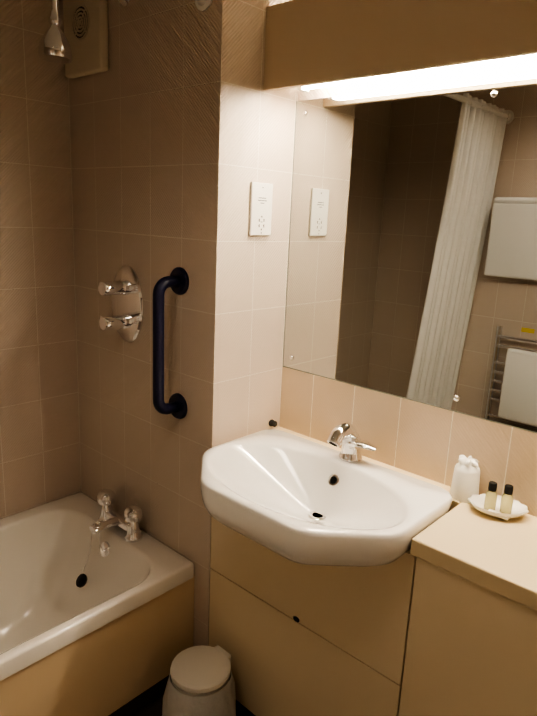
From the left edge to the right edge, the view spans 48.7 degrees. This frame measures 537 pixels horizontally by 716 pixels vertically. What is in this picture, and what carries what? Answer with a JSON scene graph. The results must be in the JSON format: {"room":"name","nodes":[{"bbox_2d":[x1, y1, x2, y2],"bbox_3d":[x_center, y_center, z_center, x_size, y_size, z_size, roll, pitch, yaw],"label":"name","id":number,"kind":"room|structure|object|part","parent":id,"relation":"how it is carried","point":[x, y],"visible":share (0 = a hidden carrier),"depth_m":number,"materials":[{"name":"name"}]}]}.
{"room":"bathroom","nodes":[
{"label":"bathroom","id":0,"kind":"room"},
{"bbox_2d":[0,0,80,518],"bbox_3d":[-1.248,-0.090,1.630,0.108,2.350,1.515,14,18,40],"label":"wall","id":1,"kind":"structure","parent":0,"point":[40,463],"depth_m":2.01,"materials":[{"name":"tile"}]},
{"bbox_2d":[68,0,297,645],"bbox_3d":[-0.328,-0.157,2.086,0.850,2.350,0.405,14,18,40],"label":"wall","id":2,"kind":"structure","parent":0,"point":[182,128],"depth_m":1.77,"materials":[{"name":"tile"}]},
{"bbox_2d":[38,0,129,63],"bbox_3d":[-0.505,-0.969,1.625,0.088,0.316,0.269,14,18,40],"label":"shower head","id":3,"kind":"object","parent":2,"relation":"attached to","point":[54,46],"visible":1,"depth_m":1.56},
{"bbox_3d":[-0.491,-1.027,1.624,0.019,0.202,0.228,14,18,40],"label":"arm","id":4,"kind":"part","parent":3,"relation":"part of"},
{"bbox_2d":[63,0,108,78],"bbox_3d":[-0.570,-1.019,1.837,0.215,0.260,0.034,14,18,40],"label":"fan","id":5,"kind":"object","parent":2,"relation":"attached to","point":[86,28],"visible":1,"depth_m":1.81,"materials":[{"name":"white plastic"}]},
{"bbox_2d":[98,265,143,341],"bbox_3d":[-0.413,-0.174,1.816,0.234,0.229,0.096,14,18,40],"label":"shower valve","id":6,"kind":"object","parent":2,"relation":"attached to","point":[124,290],"visible":1,"depth_m":1.77,"materials":[{"name":"silver metal"}]},
{"bbox_3d":[-0.489,-0.220,1.869,0.052,0.052,0.084,14,18,40],"label":"handle","id":7,"kind":"part","parent":6,"relation":"part of","materials":[{"name":"silver metal"}]},
{"bbox_3d":[-0.494,-0.114,1.895,0.052,0.052,0.084,14,18,40],"label":"handle","id":8,"kind":"part","parent":6,"relation":"part of","materials":[{"name":"silver metal"}]},
{"bbox_3d":[-0.460,-0.174,1.916,0.168,0.252,0.014,14,18,40],"label":"plate","id":9,"kind":"part","parent":6,"relation":"part of","materials":[{"name":"silver metal"}]},
{"bbox_2d":[153,267,188,418],"bbox_3d":[-0.298,-0.032,1.738,0.080,0.462,0.094,14,18,40],"label":"grab rail","id":10,"kind":"object","parent":2,"relation":"attached to","point":[177,280],"visible":1,"depth_m":1.71,"materials":[{"name":"blue"}]},
{"bbox_2d":[249,182,272,235],"bbox_3d":[-0.021,-0.425,1.694,0.009,0.146,0.086,14,18,40],"label":"electrical outlet","id":11,"kind":"object","parent":2,"relation":"attached to","point":[260,215],"visible":1,"depth_m":1.69,"materials":[{"name":"white plastic"}]},
{"bbox_2d":[132,694,251,715],"bbox_3d":[-0.191,1.297,1.200,2.750,0.050,1.920,14,18,40],"label":"floor","id":12,"kind":"structure","parent":0,"point":[154,708],"depth_m":1.86,"materials":[{"name":"brown plastic"}]},
{"bbox_2d":[0,489,194,715],"bbox_3d":[-0.963,0.844,1.618,0.678,0.564,1.411,14,18,40],"label":"bathtub","id":13,"kind":"object","parent":12,"relation":"on","point":[96,608],"visible":1,"depth_m":1.87,"materials":[{"name":"white ceramic"}]},
{"bbox_3d":[-0.583,0.629,1.983,0.032,0.179,0.077,14,18,40],"label":"chain","id":14,"kind":"part","parent":13,"relation":"part of","materials":[{"name":"silver metal"}]},
{"bbox_3d":[-0.722,0.941,1.413,0.012,0.315,1.411,14,18,40],"label":"panel","id":15,"kind":"part","parent":13,"relation":"part of","materials":[{"name":"beige"}]},
{"bbox_2d":[89,489,142,542],"bbox_3d":[-0.535,0.539,2.007,0.224,0.115,0.138,14,18,40],"label":"tap","id":16,"kind":"object","parent":13,"relation":"on","point":[120,528],"depth_m":2.00,"materials":[{"name":"silver metal"}]},
{"bbox_2d":[162,645,235,715],"bbox_3d":[-0.195,1.006,1.722,0.254,0.269,0.247,14,18,40],"label":"pedal bin","id":17,"kind":"object","parent":12,"relation":"on","point":[200,681],"visible":1,"depth_m":1.66,"materials":[{"name":"white plastic"}]},
{"bbox_3d":[-0.194,0.884,1.694,0.174,0.018,0.174,14,18,40],"label":"lid","id":18,"kind":"part","parent":17,"relation":"part of","materials":[{"name":"white plastic"}]},
{"bbox_2d":[204,450,536,715],"bbox_3d":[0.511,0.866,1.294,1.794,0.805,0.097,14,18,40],"label":"bathroom vanity","id":19,"kind":"object","parent":12,"relation":"on","point":[332,593],"depth_m":1.44,"materials":[{"name":"beige laminate"}]},
{"bbox_2d":[269,419,276,426],"bbox_3d":[0.016,0.211,1.912,0.022,0.024,0.024,14,18,40],"label":"plug","id":20,"kind":"object","parent":19,"relation":"attached to","point":[272,422],"visible":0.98,"depth_m":1.91,"materials":[{"name":"black rubber"}]},
{"bbox_3d":[0.062,0.903,1.666,0.664,0.396,0.018,14,18,40],"label":"panel","id":21,"kind":"part","parent":19,"relation":"part of","materials":[{"name":"beige laminate"}]},
{"bbox_3d":[0.079,0.543,1.579,0.664,0.338,0.018,14,18,40],"label":"panel","id":22,"kind":"part","parent":19,"relation":"part of","materials":[{"name":"beige laminate"}]},
{"bbox_2d":[200,429,451,566],"bbox_3d":[0.092,0.383,1.534,0.630,0.156,0.435,14,18,40],"label":"basin","id":23,"kind":"object","parent":19,"relation":"in","point":[304,501],"depth_m":1.49,"materials":[{"name":"white ceramic"}]},
{"bbox_2d":[327,422,377,461],"bbox_3d":[0.227,0.234,1.604,0.117,0.112,0.135,14,18,40],"label":"tap","id":24,"kind":"object","parent":23,"relation":"on","point":[344,433],"depth_m":1.61,"materials":[{"name":"silver metal"}]},
{"bbox_3d":[0.539,0.854,1.214,0.598,0.744,0.018,14,18,40],"label":"door","id":25,"kind":"part","parent":19,"relation":"part of","materials":[{"name":"beige laminate"}]},
{"bbox_2d":[408,502,536,613],"bbox_3d":[0.838,0.500,1.051,1.136,0.040,0.318,14,18,40],"label":"countertop","id":26,"kind":"structure","parent":19,"relation":"on","point":[496,555],"depth_m":1.27,"materials":[{"name":"beige laminate"}]},
{"bbox_2d":[450,455,479,502],"bbox_3d":[0.499,0.301,1.495,0.070,0.108,0.070,14,18,40],"label":"cup","id":27,"kind":"object","parent":26,"relation":"on","point":[465,482],"visible":0.88,"depth_m":1.47,"materials":[{"name":"white plastic"}]},
{"bbox_2d":[468,494,528,517],"bbox_3d":[0.553,0.362,1.429,0.132,0.024,0.108,14,18,40],"label":"soap dish","id":28,"kind":"object","parent":26,"relation":"on","point":[519,509],"visible":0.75,"depth_m":1.43,"materials":[{"name":"white ceramic"}]},
{"bbox_2d":[484,481,497,510],"bbox_3d":[0.538,0.333,1.431,0.027,0.070,0.027,14,18,40],"label":"bottle","id":29,"kind":"object","parent":28,"relation":"on","point":[491,495],"visible":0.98,"depth_m":1.42,"materials":[{"name":"beige plastic"}]},
{"bbox_3d":[0.539,0.308,1.425,0.019,0.019,0.019,14,18,40],"label":"lid","id":30,"kind":"part","parent":29,"relation":"part of","materials":[{"name":"black plastic"}]},
{"bbox_2d":[489,509,509,519],"bbox_3d":[0.544,0.371,1.403,0.050,0.007,0.016,14,18,40],"label":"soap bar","id":31,"kind":"object","parent":28,"relation":"on","point":[506,518],"visible":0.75,"depth_m":1.39,"materials":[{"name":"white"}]},
{"bbox_2d":[500,484,513,513],"bbox_3d":[0.571,0.337,1.418,0.027,0.070,0.027,14,18,40],"label":"bottle","id":32,"kind":"object","parent":28,"relation":"on","point":[506,503],"visible":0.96,"depth_m":1.41,"materials":[{"name":"beige plastic"}]},
{"bbox_3d":[0.572,0.313,1.412,0.019,0.019,0.019,14,18,40],"label":"lid","id":33,"kind":"part","parent":32,"relation":"part of","materials":[{"name":"black plastic"}]},
{"bbox_2d":[298,59,536,549],"bbox_3d":[0.789,0.081,1.306,1.900,2.350,0.100,14,18,40],"label":"wall","id":34,"kind":"structure","parent":0,"point":[492,71],"depth_m":1.46,"materials":[{"name":"tile"}]},
{"bbox_2d":[263,0,536,91],"bbox_3d":[0.702,-0.671,1.065,1.796,0.205,0.149,14,18,40],"label":"light fixture","id":35,"kind":"object","parent":34,"relation":"attached to","point":[311,44],"visible":1,"depth_m":1.36,"materials":[{"name":"beige laminate"}]},
{"bbox_2d":[279,367,536,516],"bbox_3d":[0.706,0.296,1.351,1.796,0.204,0.008,14,18,40],"label":"backsplash","id":36,"kind":"structure","parent":34,"relation":"attached to","point":[430,442],"depth_m":1.62,"materials":[{"name":"tile"}]},
{"bbox_2d":[283,73,536,432],"bbox_3d":[0.513,-0.244,1.420,1.218,0.796,0.013,14,18,40],"label":"mirror","id":37,"kind":"object","parent":34,"relation":"attached to","point":[412,265],"visible":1,"depth_m":1.52,"materials":[{"name":"clear glass"}]},
{"bbox_3d":[-0.710,0.271,0.226,2.641,2.350,0.100,14,18,40],"label":"wall","id":38,"kind":"structure","parent":0,"visible":0},
{"bbox_2d":[195,0,211,10],"bbox_3d":[-0.732,0.008,1.239,0.217,1.788,1.414,14,18,40],"label":"rail","id":39,"kind":"object","parent":38,"relation":"attached to","point":[202,5],"visible":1,"depth_m":1.50,"materials":[{"name":"white"}]}
]}

